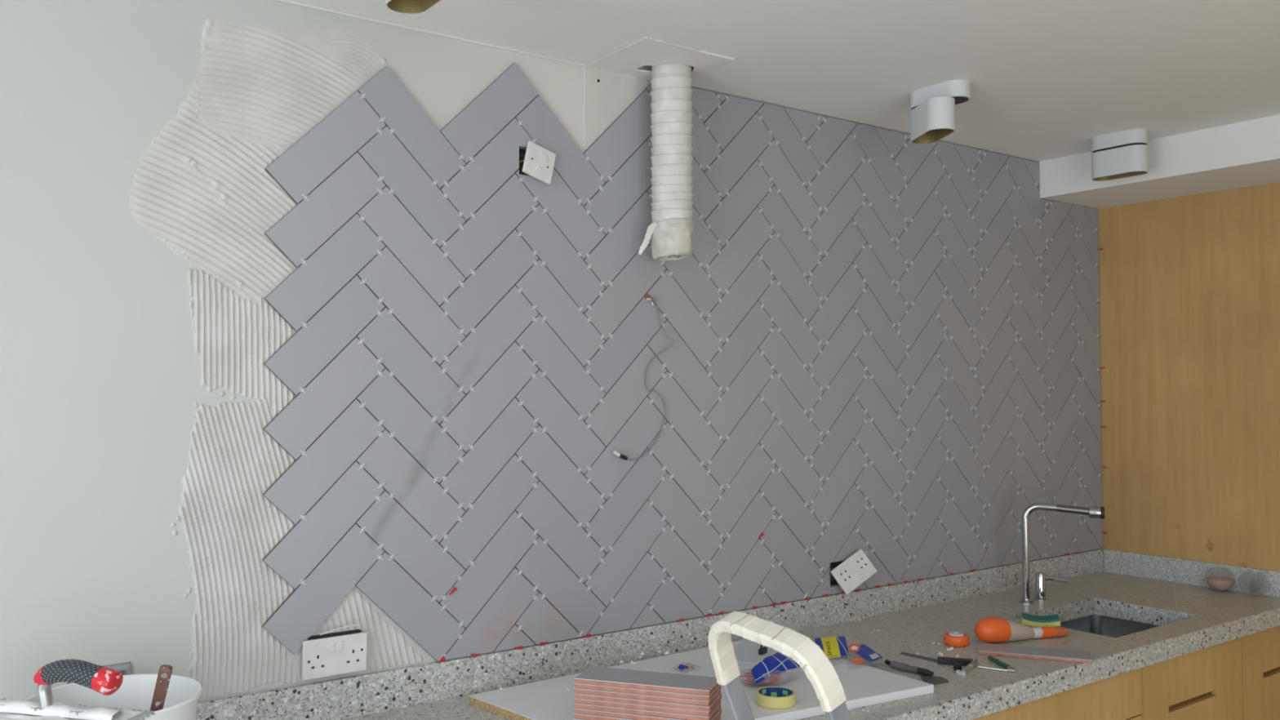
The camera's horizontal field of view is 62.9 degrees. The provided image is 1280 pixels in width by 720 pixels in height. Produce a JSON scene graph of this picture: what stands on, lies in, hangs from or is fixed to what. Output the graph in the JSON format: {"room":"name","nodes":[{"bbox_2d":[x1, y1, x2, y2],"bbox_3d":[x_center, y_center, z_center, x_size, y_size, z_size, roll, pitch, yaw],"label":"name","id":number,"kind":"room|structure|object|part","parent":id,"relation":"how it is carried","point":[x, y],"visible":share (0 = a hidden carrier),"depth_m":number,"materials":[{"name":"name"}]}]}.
{"room":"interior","nodes":[
{"label":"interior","id":0,"kind":"room"},
{"bbox_2d":[0,0,1106,702],"bbox_3d":[-0.473,0.453,2.566,5.707,2.494,0.150,1,-2,-36],"label":"wall","id":1,"kind":"structure","parent":0,"point":[296,344],"depth_m":2.53,"materials":[{"name":"tile"}]},
{"bbox_2d":[66,662,130,684],"bbox_3d":[-1.081,0.647,2.084,0.111,0.081,0.051,1,-2,-36],"label":"box","id":2,"kind":"object","parent":1,"relation":"attached to","point":[124,668],"visible":0.06,"depth_m":2.09,"materials":[{"name":"metal"}]},
{"bbox_2d":[301,623,367,680],"bbox_3d":[-0.681,0.647,2.332,0.146,0.108,0.028,1,-2,-36],"label":"double socket","id":3,"kind":"object","parent":1,"relation":"attached to","point":[326,656],"visible":1,"depth_m":2.32,"materials":[{"name":"white plastic"}]},
{"bbox_2d":[328,641,334,652],"bbox_3d":[-0.683,0.636,2.317,0.012,0.022,0.004,1,1,-36],"label":"rocker switch","id":4,"kind":"object","parent":3,"relation":"attached to","point":[331,644],"depth_m":2.31,"materials":[{"name":"white plastic"}]},
{"bbox_2d":[337,640,342,651],"bbox_3d":[-0.668,0.636,2.328,0.012,0.022,0.004,1,1,-36],"label":"rocker switch","id":5,"kind":"object","parent":3,"relation":"attached to","point":[340,643],"depth_m":2.33,"materials":[{"name":"white plastic"}]},
{"bbox_2d":[518,147,528,175],"bbox_3d":[-0.293,-0.505,2.691,0.070,0.069,0.060,1,-2,-36],"label":"box","id":6,"kind":"object","parent":1,"relation":"attached to","point":[522,151],"visible":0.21,"depth_m":2.71,"materials":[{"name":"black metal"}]},
{"bbox_2d":[522,141,555,184],"bbox_3d":[-0.259,-0.501,2.664,0.105,0.105,0.031,1,-2,-39],"label":"switch plate","id":7,"kind":"object","parent":1,"relation":"attached to","point":[539,162],"visible":1,"depth_m":2.65,"materials":[{"name":"white plastic"}]},
{"bbox_2d":[535,165,542,172],"bbox_3d":[-0.256,-0.484,2.650,0.017,0.012,0.004,21,-21,-37],"label":"rocker switch","id":8,"kind":"object","parent":7,"relation":"attached to","point":[538,168],"depth_m":2.65,"materials":[{"name":"white plastic"}]},
{"bbox_2d":[539,151,547,163],"bbox_3d":[-0.245,-0.516,2.664,0.020,0.026,0.004,21,-21,-37],"label":"rocker switch","id":9,"kind":"object","parent":7,"relation":"attached to","point":[543,155],"depth_m":2.66,"materials":[{"name":"white plastic"}]},
{"bbox_2d":[613,293,675,460],"bbox_3d":[0.007,0.044,2.847,0.200,0.456,0.029,1,-2,-34],"label":"cable","id":10,"kind":"object","parent":1,"relation":"hanging from","point":[646,295],"visible":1,"depth_m":2.87,"materials":[{"name":"grey plastic"}]},
{"bbox_2d":[829,560,844,585],"bbox_3d":[0.636,0.674,3.332,0.133,0.074,0.069,1,-2,-36],"label":"box","id":11,"kind":"object","parent":1,"relation":"attached to","point":[833,565],"visible":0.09,"depth_m":3.36,"materials":[{"name":"black plastic"}]},
{"bbox_2d":[831,548,876,595],"bbox_3d":[0.668,0.663,3.279,0.164,0.128,0.054,1,-2,-35],"label":"double socket","id":12,"kind":"object","parent":1,"relation":"attached to","point":[857,568],"visible":1,"depth_m":3.27,"materials":[{"name":"white plastic"}]},
{"bbox_2d":[292,0,1279,161],"bbox_3d":[0.779,-0.937,0.932,5.757,0.207,4.331,1,-2,-36],"label":"ceiling","id":13,"kind":"structure","parent":0,"point":[1047,78],"depth_m":2.67,"materials":[{"name":"paint"}]},
{"bbox_2d":[385,0,442,13],"bbox_3d":[-0.406,-0.739,1.930,0.080,0.142,0.190,1,-2,-36],"label":"ceiling light","id":14,"kind":"object","parent":13,"relation":"attached to","point":[405,6],"visible":1,"depth_m":2.00,"materials":[{"name":"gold metal"}]},
{"bbox_2d":[638,62,693,261],"bbox_3d":[0.081,-0.560,2.807,0.117,0.582,0.132,-1,-2,39],"label":"ventilation duct","id":15,"kind":"object","parent":13,"relation":"hanging from","point":[671,229],"visible":0.98,"depth_m":2.77,"materials":[{"name":"white plastic"}]},
{"bbox_2d":[910,80,970,144],"bbox_3d":[0.844,-0.713,3.001,0.133,0.142,0.190,1,-2,-36],"label":"ceiling light","id":16,"kind":"object","parent":13,"relation":"attached to","point":[932,108],"visible":1,"depth_m":2.96,"materials":[{"name":"white paint"}]},
{"bbox_2d":[1091,128,1148,181],"bbox_3d":[1.640,-0.700,3.579,0.080,0.142,0.190,1,-2,-36],"label":"ceiling light","id":17,"kind":"object","parent":13,"relation":"attached to","point":[1121,154],"visible":1,"depth_m":3.54,"materials":[{"name":"white paint"}]},
{"bbox_2d":[1097,182,1279,571],"bbox_3d":[3.084,0.444,2.582,0.050,2.492,4.331,1,-2,-36],"label":"wall","id":18,"kind":"structure","parent":0,"point":[1189,301],"depth_m":3.92,"materials":[{"name":"brown wood"}]},
{"bbox_2d":[1037,114,1279,208],"bbox_3d":[2.929,-0.736,2.435,0.407,0.140,4.201,1,-2,-36],"label":"bulkhead","id":19,"kind":"object","parent":18,"relation":"attached to","point":[1246,153],"depth_m":3.63,"materials":[{"name":"paint"}]},
{"bbox_3d":[0.786,1.676,0.861,5.757,0.050,4.331,1,-2,-36],"label":"floor","id":20,"kind":"structure","parent":0,"visible":0},
{"bbox_2d":[707,610,850,719],"bbox_3d":[0.312,1.093,1.879,0.707,1.282,0.303,1,-2,-36],"label":"stepladder","id":21,"kind":"object","parent":20,"relation":"on","point":[817,667],"visible":1,"depth_m":1.80,"materials":[{"name":"metal"}]},
{"bbox_3d":[0.397,1.098,1.942,0.497,1.277,0.289,1,-2,-36],"label":"rail","id":22,"kind":"part","parent":21,"relation":"part of","materials":[{"name":"metal"}]},
{"bbox_2d":[971,667,1142,719],"bbox_3d":[0.882,1.296,3.012,0.884,0.826,0.692,1,-2,-36],"label":"base cabinet","id":23,"kind":"object","parent":20,"relation":"on","point":[1117,697],"visible":0.53,"depth_m":2.85,"materials":[{"name":"brown wood"}]},
{"bbox_3d":[1.081,1.301,2.740,0.878,0.579,0.018,1,-2,-36],"label":"door","id":24,"kind":"part","parent":23,"relation":"part of","materials":[{"name":"brown wood"}]},
{"bbox_2d":[1141,637,1242,719],"bbox_3d":[1.486,1.306,3.454,0.613,0.826,0.692,1,-2,-36],"label":"base cabinet","id":25,"kind":"object","parent":20,"relation":"on","point":[1206,683],"visible":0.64,"depth_m":3.19,"materials":[{"name":"brown wood"}]},
{"bbox_2d":[1240,625,1279,719],"bbox_3d":[1.906,1.313,3.762,0.429,0.826,0.692,1,-2,-36],"label":"base cabinet","id":26,"kind":"object","parent":20,"relation":"on","point":[1260,651],"visible":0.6,"depth_m":3.44,"materials":[{"name":"brown wood"}]},
{"bbox_3d":[-1.212,1.260,1.477,0.750,0.826,0.692,1,-2,-36],"label":"base cabinet","id":27,"kind":"object","parent":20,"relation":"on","visible":0},
{"bbox_2d":[195,548,1279,719],"bbox_3d":[0.279,0.791,2.589,4.456,0.145,0.745,1,-2,-36],"label":"countertop","id":28,"kind":"structure","parent":27,"relation":"on","point":[1175,595],"depth_m":2.99,"materials":[{"name":"stone"}]},
{"bbox_2d":[25,674,202,719],"bbox_3d":[-0.932,0.692,1.845,0.294,0.196,0.294,1,-2,-36],"label":"bucket","id":29,"kind":"object","parent":28,"relation":"on","point":[136,691],"visible":0.57,"depth_m":1.96,"materials":[{"name":"white plastic"}]},
{"bbox_2d":[0,658,155,719],"bbox_3d":[-0.973,0.542,1.732,0.321,0.101,0.119,-1,0,14],"label":"trowel","id":30,"kind":"object","parent":29,"relation":"in","point":[106,681],"visible":1,"depth_m":1.71,"materials":[{"name":"metal"}]},
{"bbox_3d":[-0.972,0.589,1.730,0.321,0.002,0.116,0,0,14],"label":"blade","id":31,"kind":"part","parent":30,"relation":"part of","materials":[{"name":"silver metal"}]},
{"bbox_2d":[150,664,173,711],"bbox_3d":[-0.850,0.647,1.820,0.137,0.254,0.035,-2,-2,43],"label":"knife","id":32,"kind":"object","parent":29,"relation":"in","point":[165,671],"visible":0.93,"depth_m":1.78,"materials":[{"name":"brown wood"}]},
{"bbox_2d":[358,618,979,718],"bbox_3d":[0.286,0.796,2.689,2.281,0.027,0.778,1,-2,-36],"label":"crumbs","id":33,"kind":"object","parent":28,"relation":"on","point":[940,653],"visible":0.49,"depth_m":2.84,"materials":[{"name":"white"}]},
{"bbox_2d":[468,640,933,719],"bbox_3d":[0.152,0.794,2.499,0.954,0.019,0.616,1,-2,-36],"label":"board","id":34,"kind":"object","parent":28,"relation":"on","point":[863,685],"visible":0.56,"depth_m":2.48,"materials":[{"name":"white laminate"}]},
{"bbox_2d":[573,666,722,719],"bbox_3d":[0.016,0.703,2.174,0.294,0.083,0.102,-1,-2,19],"label":"stack","id":35,"kind":"object","parent":34,"relation":"on","point":[620,677],"depth_m":2.14,"materials":[{"name":"ceramic"}]},
{"bbox_2d":[672,661,699,671],"bbox_3d":[0.118,0.782,2.676,0.060,0.014,0.049,1,-2,-36],"label":"wrapper","id":36,"kind":"object","parent":34,"relation":"on","point":[682,665],"visible":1,"depth_m":2.67,"materials":[{"name":"pink"}]},
{"bbox_2d":[733,637,786,663],"bbox_3d":[0.343,0.791,2.844,0.175,0.003,0.275,-1,-2,17],"label":"sheet","id":37,"kind":"object","parent":34,"relation":"on","point":[746,651],"visible":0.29,"depth_m":2.82,"materials":[{"name":"white paper"}]},
{"bbox_2d":[758,644,767,655],"bbox_3d":[0.330,0.773,2.812,0.012,0.039,0.036,-1,-2,31],"label":"clip","id":38,"kind":"object","parent":37,"relation":"on","point":[762,651],"visible":0.73,"depth_m":2.80,"materials":[{"name":"black plastic"}]},
{"bbox_2d":[739,652,799,684],"bbox_3d":[0.314,0.758,2.550,0.169,0.052,0.103,1,-2,-36],"label":"bag","id":39,"kind":"object","parent":34,"relation":"on","point":[771,667],"visible":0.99,"depth_m":2.53,"materials":[{"name":"blue plastic"}]},
{"bbox_2d":[755,686,795,708],"bbox_3d":[0.309,0.768,2.381,0.091,0.025,0.091,1,-2,-36],"label":"tape roll","id":40,"kind":"object","parent":34,"relation":"on","point":[770,697],"visible":1,"depth_m":2.36,"materials":[{"name":"yellow paper"}]},
{"bbox_2d":[814,635,849,658],"bbox_3d":[0.513,0.780,2.809,0.116,0.028,0.304,0,-2,9],"label":"packet","id":41,"kind":"object","parent":34,"relation":"on","point":[834,646],"visible":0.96,"depth_m":2.83,"materials":[{"name":"blue"}]},
{"bbox_2d":[848,643,883,663],"bbox_3d":[0.595,0.779,2.761,0.096,0.020,0.246,0,-2,10],"label":"packet","id":42,"kind":"object","parent":34,"relation":"on","point":[863,650],"visible":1,"depth_m":2.78,"materials":[{"name":"blue"}]},
{"bbox_3d":[0.618,0.780,2.757,0.025,0.003,0.058,0,-2,1],"label":"white panel","id":43,"kind":"part","parent":42,"relation":"part of","materials":[{"name":"white paper"}]},
{"bbox_2d":[884,659,933,675],"bbox_3d":[0.694,0.798,2.712,0.025,0.018,0.150,1,-2,-36],"label":"cutter","id":44,"kind":"object","parent":28,"relation":"on","point":[895,664],"visible":1,"depth_m":2.70,"materials":[{"name":"black plastic"}]},
{"bbox_2d":[920,674,948,684],"bbox_3d":[0.742,0.805,2.625,0.062,0.003,0.094,0,-2,6],"label":"steel plate","id":45,"kind":"object","parent":28,"relation":"on","point":[934,680],"visible":0.86,"depth_m":2.63,"materials":[{"name":"grey metal"}]},
{"bbox_2d":[899,651,973,666],"bbox_3d":[0.794,0.804,2.822,0.208,0.014,0.056,-1,-2,38],"label":"tool","id":46,"kind":"object","parent":28,"relation":"on","point":[940,660],"visible":0.86,"depth_m":2.78,"materials":[{"name":"grey metal"}]},
{"bbox_3d":[0.769,0.810,2.849,0.016,0.003,0.135,1,-2,-41],"label":"blade","id":47,"kind":"part","parent":46,"relation":"part of","materials":[{"name":"grey metal"}]},
{"bbox_3d":[0.839,0.803,2.786,0.090,0.014,0.024,-1,-2,16],"label":"handle","id":48,"kind":"part","parent":46,"relation":"part of","materials":[{"name":"black plastic"}]},
{"bbox_2d":[943,631,968,647],"bbox_3d":[0.907,0.799,3.000,0.070,0.033,0.070,1,-2,-36],"label":"tape measure","id":49,"kind":"object","parent":28,"relation":"on","point":[957,639],"visible":1,"depth_m":2.98,"materials":[{"name":"orange plastic"}]},
{"bbox_3d":[0.828,0.800,2.727,0.022,0.017,0.022,1,-2,-36],"label":"knob","id":50,"kind":"part","parent":28,"relation":"part of","materials":[{"name":"black plastic"}]},
{"bbox_3d":[0.844,0.800,2.732,0.043,0.017,0.123,-1,-2,33],"label":"metal bracket","id":51,"kind":"part","parent":28,"relation":"part of","materials":[{"name":"beige"}]},
{"bbox_3d":[0.859,0.800,2.723,0.005,0.017,0.120,-1,-2,34],"label":"arm","id":52,"kind":"part","parent":28,"relation":"part of","materials":[{"name":"silver metal"}]},
{"bbox_2d":[977,665,1015,672],"bbox_3d":[0.927,0.804,2.724,0.095,0.009,0.011,-1,-2,29],"label":"rod","id":53,"kind":"object","parent":28,"relation":"on","point":[1011,670],"visible":1,"depth_m":2.72,"materials":[{"name":"white"}]},
{"bbox_2d":[987,655,1014,668],"bbox_3d":[0.957,0.804,2.770,0.012,0.012,0.122,0,-2,-10],"label":"marker","id":54,"kind":"object","parent":28,"relation":"on","point":[989,657],"visible":0.96,"depth_m":2.77,"materials":[{"name":"green plastic"}]},
{"bbox_2d":[974,617,1069,643],"bbox_3d":[1.119,0.780,3.043,0.310,0.074,0.074,0,-2,-12],"label":"squeeze bottle","id":55,"kind":"object","parent":28,"relation":"on","point":[988,629],"visible":1,"depth_m":3.01,"materials":[{"name":"orange plastic"}]},
{"bbox_2d":[977,642,1093,663],"bbox_3d":[1.087,0.807,2.882,0.291,0.010,0.099,-1,-2,21],"label":"tile","id":56,"kind":"object","parent":28,"relation":"on","point":[989,649],"depth_m":2.87,"materials":[{"name":"tile"}]},
{"bbox_2d":[1020,612,1060,627],"bbox_3d":[1.217,0.797,3.180,0.108,0.042,0.072,-1,-2,17],"label":"sponge","id":57,"kind":"object","parent":28,"relation":"on","point":[1031,620],"visible":0.85,"depth_m":3.15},
{"bbox_2d":[1033,572,1069,600],"bbox_3d":[1.430,0.787,3.636,0.120,0.091,0.048,0,-2,8],"label":"lever","id":58,"kind":"object","parent":28,"relation":"on","point":[1041,578],"visible":1,"depth_m":3.63,"materials":[{"name":"silver metal"}]},
{"bbox_3d":[1.423,0.759,3.642,0.028,0.018,0.017,0,-2,0],"label":"lever arm","id":59,"kind":"part","parent":58,"relation":"part of","materials":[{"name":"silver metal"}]},
{"bbox_2d":[1018,502,1104,604],"bbox_3d":[1.428,0.658,3.548,0.275,0.342,0.052,-1,-2,22],"label":"tap","id":60,"kind":"object","parent":28,"relation":"on","point":[1094,512],"visible":1,"depth_m":3.58,"materials":[{"name":"silver metal"}]},
{"bbox_3d":[1.365,0.655,3.573,0.113,0.335,0.025,-1,-2,24],"label":"spout","id":61,"kind":"part","parent":60,"relation":"part of","materials":[{"name":"silver metal"}]},
{"bbox_3d":[1.463,0.506,3.534,0.105,0.032,0.025,-1,-2,24],"label":"pull out arm","id":62,"kind":"part","parent":60,"relation":"part of","materials":[{"name":"silver metal"}]},
{"bbox_2d":[1057,613,1159,637],"bbox_3d":[1.496,0.972,3.365,0.561,0.179,0.414,1,-2,-36],"label":"sink","id":63,"kind":"object","parent":28,"relation":"in","point":[1100,624],"visible":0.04,"depth_m":3.62,"materials":[{"name":"silver metal"}]},
{"bbox_2d":[1206,577,1232,590],"bbox_3d":[2.094,0.794,3.780,0.091,0.080,0.091,1,-2,-36],"label":"bowl","id":64,"kind":"object","parent":28,"relation":"on","point":[1215,583],"visible":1,"depth_m":3.75,"materials":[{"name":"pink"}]}
]}

